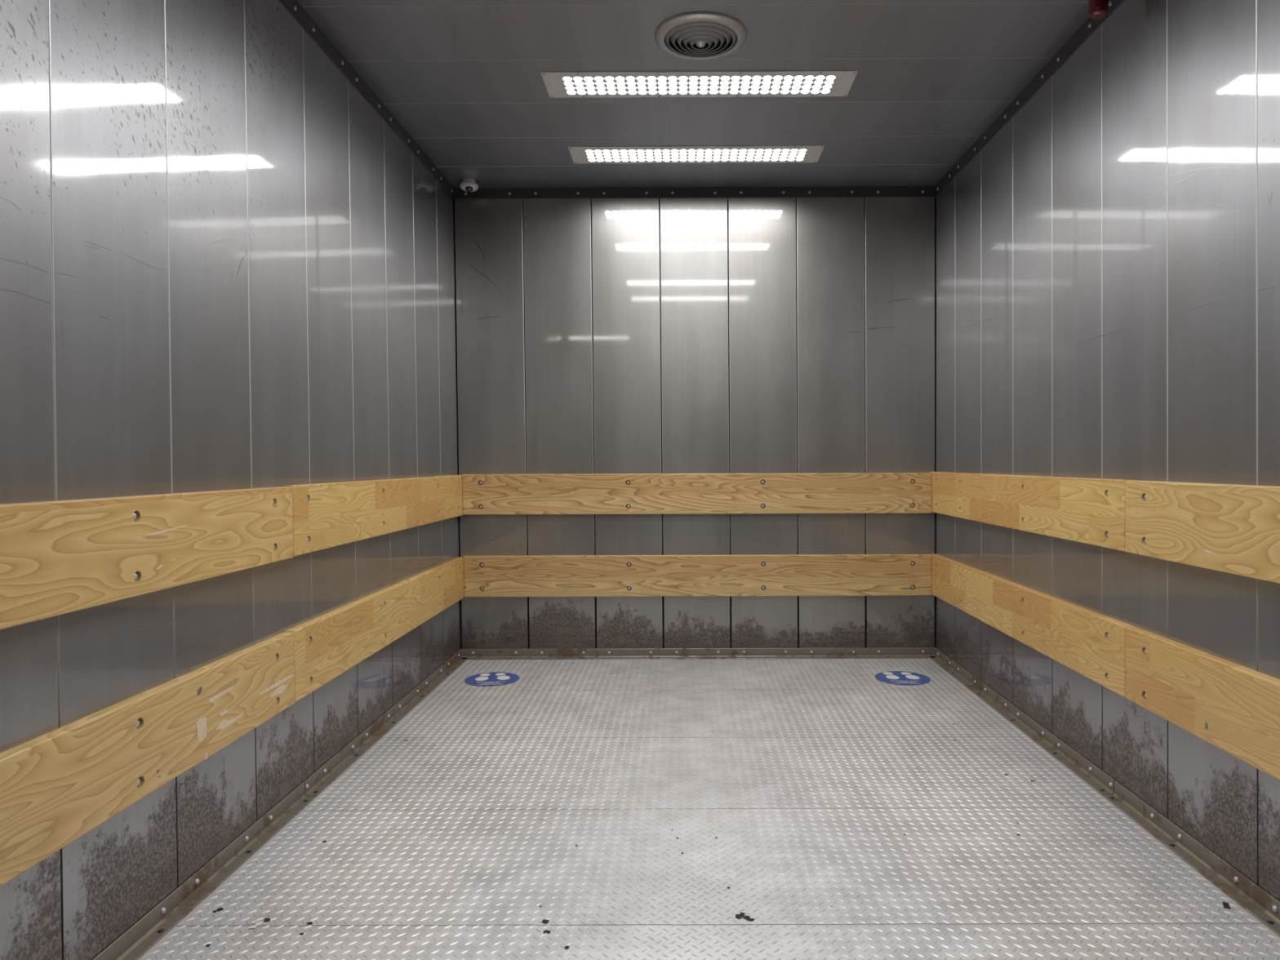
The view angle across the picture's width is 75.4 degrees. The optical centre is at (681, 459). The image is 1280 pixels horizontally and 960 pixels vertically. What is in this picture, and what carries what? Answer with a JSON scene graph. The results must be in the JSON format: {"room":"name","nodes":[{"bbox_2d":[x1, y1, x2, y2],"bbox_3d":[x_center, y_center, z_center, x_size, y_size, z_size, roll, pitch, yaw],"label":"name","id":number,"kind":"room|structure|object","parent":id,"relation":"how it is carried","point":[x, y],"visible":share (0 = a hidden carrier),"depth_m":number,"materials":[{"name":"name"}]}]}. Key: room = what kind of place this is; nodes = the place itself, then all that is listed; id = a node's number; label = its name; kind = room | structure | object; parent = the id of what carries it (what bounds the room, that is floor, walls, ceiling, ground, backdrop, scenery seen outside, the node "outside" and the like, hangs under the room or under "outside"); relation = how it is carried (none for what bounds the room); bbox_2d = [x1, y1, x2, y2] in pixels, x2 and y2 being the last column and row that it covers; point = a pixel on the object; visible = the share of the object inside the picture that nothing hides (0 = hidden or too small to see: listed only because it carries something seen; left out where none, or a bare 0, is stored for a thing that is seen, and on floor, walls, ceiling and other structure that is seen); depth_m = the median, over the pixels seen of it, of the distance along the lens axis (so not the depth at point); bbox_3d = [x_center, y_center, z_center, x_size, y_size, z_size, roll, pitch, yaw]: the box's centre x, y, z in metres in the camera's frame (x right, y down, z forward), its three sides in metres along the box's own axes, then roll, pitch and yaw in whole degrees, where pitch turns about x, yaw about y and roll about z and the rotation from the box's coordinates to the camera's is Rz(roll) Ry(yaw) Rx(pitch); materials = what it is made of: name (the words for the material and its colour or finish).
{"room":"freight elevator interior","nodes":[
{"label":"freight elevator interior","id":0,"kind":"room"},
{"bbox_2d":[0,0,460,959],"bbox_3d":[-1.347,-0.221,2.904,0.051,2.792,4.057,0,0,0],"label":"wall","id":1,"kind":"structure","parent":0,"point":[222,267],"depth_m":2.29,"materials":[{"name":"metal"}]},
{"bbox_2d":[0,486,293,629],"bbox_3d":[-1.318,0.208,1.851,0.035,0.238,1.834,0,0,0],"label":"rail","id":2,"kind":"object","parent":1,"relation":"attached to","point":[57,557],"visible":1,"depth_m":1.94,"materials":[{"name":"brown wood"}]},
{"bbox_2d":[0,631,294,886],"bbox_3d":[-1.310,0.694,1.847,0.036,0.240,1.828,0,0,0],"label":"rail","id":3,"kind":"object","parent":1,"relation":"attached to","point":[57,786],"visible":1,"depth_m":1.93,"materials":[{"name":"brown wood"}]},
{"bbox_2d":[93,782,315,959],"bbox_3d":[-1.296,1.145,1.893,0.046,0.054,1.962,0,0,0],"label":"trim","id":4,"kind":"structure","parent":1,"relation":"attached to","point":[136,941],"depth_m":2.25,"materials":[{"name":"metal"}]},
{"bbox_2d":[280,0,453,198],"bbox_3d":[-1.357,-1.586,2.916,0.012,0.062,3.995,0,0,0],"label":"trim","id":5,"kind":"structure","parent":1,"relation":"attached to","point":[294,6],"depth_m":3.49,"materials":[{"name":"metal"}]},
{"bbox_2d":[283,475,462,556],"bbox_3d":[-1.315,0.210,3.841,0.035,0.238,2.143,0,0,0],"label":"rail","id":6,"kind":"object","parent":1,"relation":"attached to","point":[331,514],"visible":1,"depth_m":3.40,"materials":[{"name":"brown wood"}]},
{"bbox_2d":[284,556,465,702],"bbox_3d":[-1.306,0.696,3.836,0.035,0.240,2.149,0,0,0],"label":"rail","id":7,"kind":"object","parent":1,"relation":"attached to","point":[326,646],"visible":1,"depth_m":3.39,"materials":[{"name":"brown wood"}]},
{"bbox_2d":[303,648,466,796],"bbox_3d":[-1.292,1.150,3.892,0.046,0.054,2.029,0,0,0],"label":"trim","id":8,"kind":"structure","parent":1,"relation":"attached to","point":[331,771],"depth_m":3.50,"materials":[{"name":"metal"}]},
{"bbox_2d":[296,0,1088,187],"bbox_3d":[0.060,-1.629,2.906,2.927,0.014,4.059,0,0,0],"label":"ceiling","id":9,"kind":"structure","parent":0,"point":[463,78],"depth_m":3.49,"materials":[{"name":"metal"}]},
{"bbox_2d":[459,178,478,191],"bbox_3d":[-1.233,-1.578,4.790,0.106,0.068,0.104,0,0,0],"label":"security camera","id":10,"kind":"object","parent":9,"relation":"attached to","point":[468,184],"visible":1,"depth_m":4.76,"materials":[{"name":"white plastic"}]},
{"bbox_2d":[568,145,824,164],"bbox_3d":[0.073,-1.613,4.389,1.324,0.009,0.238,0,0,0],"label":"recessed light","id":11,"kind":"object","parent":9,"relation":"in","point":[744,153],"visible":1,"depth_m":4.37,"materials":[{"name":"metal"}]},
{"bbox_2d":[540,70,857,97],"bbox_3d":[0.072,-1.615,3.571,1.324,0.009,0.238,0,0,0],"label":"recessed light","id":12,"kind":"object","parent":9,"relation":"in","point":[821,82],"visible":1,"depth_m":3.56,"materials":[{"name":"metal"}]},
{"bbox_2d":[654,11,746,60],"bbox_3d":[0.072,-1.600,3.168,0.355,0.042,0.349,0,0,0],"label":"ceiling vent","id":13,"kind":"object","parent":9,"relation":"in","point":[695,35],"visible":1,"depth_m":3.13,"materials":[{"name":"metal"}]},
{"bbox_2d":[1087,0,1108,19],"bbox_3d":[1.406,-1.560,2.794,0.086,0.134,0.084,0,0,0],"label":"warning light","id":14,"kind":"object","parent":9,"relation":"hanging from","point":[1097,9],"visible":1,"depth_m":2.77,"materials":[{"name":"red plastic"}]},
{"bbox_2d":[453,196,936,648],"bbox_3d":[0.079,-0.221,4.919,2.902,2.792,0.014,0,0,0],"label":"wall","id":15,"kind":"structure","parent":0,"point":[648,335],"depth_m":4.91,"materials":[{"name":"metal"}]},
{"bbox_2d":[453,186,934,198],"bbox_3d":[0.074,-1.585,4.911,2.866,0.062,0.011,0,0,0],"label":"trim","id":16,"kind":"structure","parent":15,"relation":"attached to","point":[826,191],"depth_m":4.91,"materials":[{"name":"metal"}]},
{"bbox_2d":[462,472,931,515],"bbox_3d":[0.088,0.204,4.896,2.771,0.238,0.032,0,0,0],"label":"rail","id":17,"kind":"object","parent":15,"relation":"attached to","point":[846,492],"visible":1,"depth_m":4.88,"materials":[{"name":"brown wood"}]},
{"bbox_2d":[463,554,931,596],"bbox_3d":[0.092,0.688,4.894,2.763,0.242,0.032,0,0,0],"label":"rail","id":18,"kind":"object","parent":15,"relation":"attached to","point":[781,575],"visible":1,"depth_m":4.88,"materials":[{"name":"brown wood"}]},
{"bbox_2d":[461,647,936,659],"bbox_3d":[0.096,1.148,4.886,2.818,0.054,0.045,0,0,0],"label":"trim","id":19,"kind":"structure","parent":15,"relation":"attached to","point":[894,652],"depth_m":4.90,"materials":[{"name":"metal"}]},
{"bbox_2d":[138,658,1279,959],"bbox_3d":[0.092,1.194,2.899,2.818,0.052,4.020,0,0,0],"label":"floor","id":20,"kind":"structure","parent":0,"point":[690,809],"depth_m":2.55,"materials":[{"name":"grey metal"}]},
{"bbox_2d":[464,671,519,686],"bbox_3d":[-1.016,1.175,4.429,0.287,0.001,0.287,0,0,0],"label":"floor sticker","id":21,"kind":"object","parent":20,"relation":"on","point":[495,678],"visible":1,"depth_m":4.43,"materials":[{"name":"blue plastic"}]},
{"bbox_2d":[875,671,930,684],"bbox_3d":[1.177,1.168,4.421,0.286,0.001,0.286,0,0,0],"label":"floor sticker","id":22,"kind":"object","parent":20,"relation":"on","point":[899,677],"visible":1,"depth_m":4.42,"materials":[{"name":"blue plastic"}]},
{"bbox_2d":[936,0,1279,902],"bbox_3d":[1.509,-0.231,2.898,0.026,2.792,4.057,0,0,0],"label":"wall","id":23,"kind":"structure","parent":0,"point":[1108,261],"depth_m":2.79,"materials":[{"name":"metal"}]},
{"bbox_2d":[930,648,1114,795],"bbox_3d":[1.480,1.141,3.884,0.045,0.054,2.035,0,0,0],"label":"trim","id":24,"kind":"structure","parent":23,"relation":"attached to","point":[1084,769],"depth_m":3.50,"materials":[{"name":"metal"}]},
{"bbox_2d":[930,471,1125,551],"bbox_3d":[1.487,0.191,3.827,0.033,0.238,2.160,0,0,0],"label":"rail","id":25,"kind":"object","parent":23,"relation":"attached to","point":[1090,511],"visible":1,"depth_m":3.39,"materials":[{"name":"brown wood"}]},
{"bbox_2d":[934,0,1122,196],"bbox_3d":[1.497,-1.596,2.911,0.011,0.062,3.995,0,0,0],"label":"trim","id":26,"kind":"structure","parent":23,"relation":"attached to","point":[1090,24],"depth_m":3.57,"materials":[{"name":"metal"}]},
{"bbox_2d":[930,553,1132,697],"bbox_3d":[1.487,0.676,3.826,0.033,0.238,2.160,0,0,0],"label":"rail","id":27,"kind":"object","parent":23,"relation":"attached to","point":[1091,644],"visible":1,"depth_m":3.39,"materials":[{"name":"brown wood"}]},
{"bbox_2d":[1102,780,1279,937],"bbox_3d":[1.477,1.135,1.885,0.045,0.054,1.956,0,0,0],"label":"trim","id":28,"kind":"structure","parent":23,"relation":"attached to","point":[1260,904],"depth_m":2.36,"materials":[{"name":"metal"}]},
{"bbox_2d":[1124,480,1279,583],"bbox_3d":[1.484,0.186,1.837,0.033,0.238,1.816,0,0,0],"label":"rail","id":29,"kind":"object","parent":23,"relation":"attached to","point":[1234,529],"visible":1,"depth_m":2.31,"materials":[{"name":"brown wood"}]},
{"bbox_2d":[1125,626,1279,780],"bbox_3d":[1.483,0.671,1.836,0.033,0.238,1.816,0,0,0],"label":"rail","id":30,"kind":"object","parent":23,"relation":"attached to","point":[1234,708],"visible":1,"depth_m":2.31,"materials":[{"name":"brown wood"}]}
]}

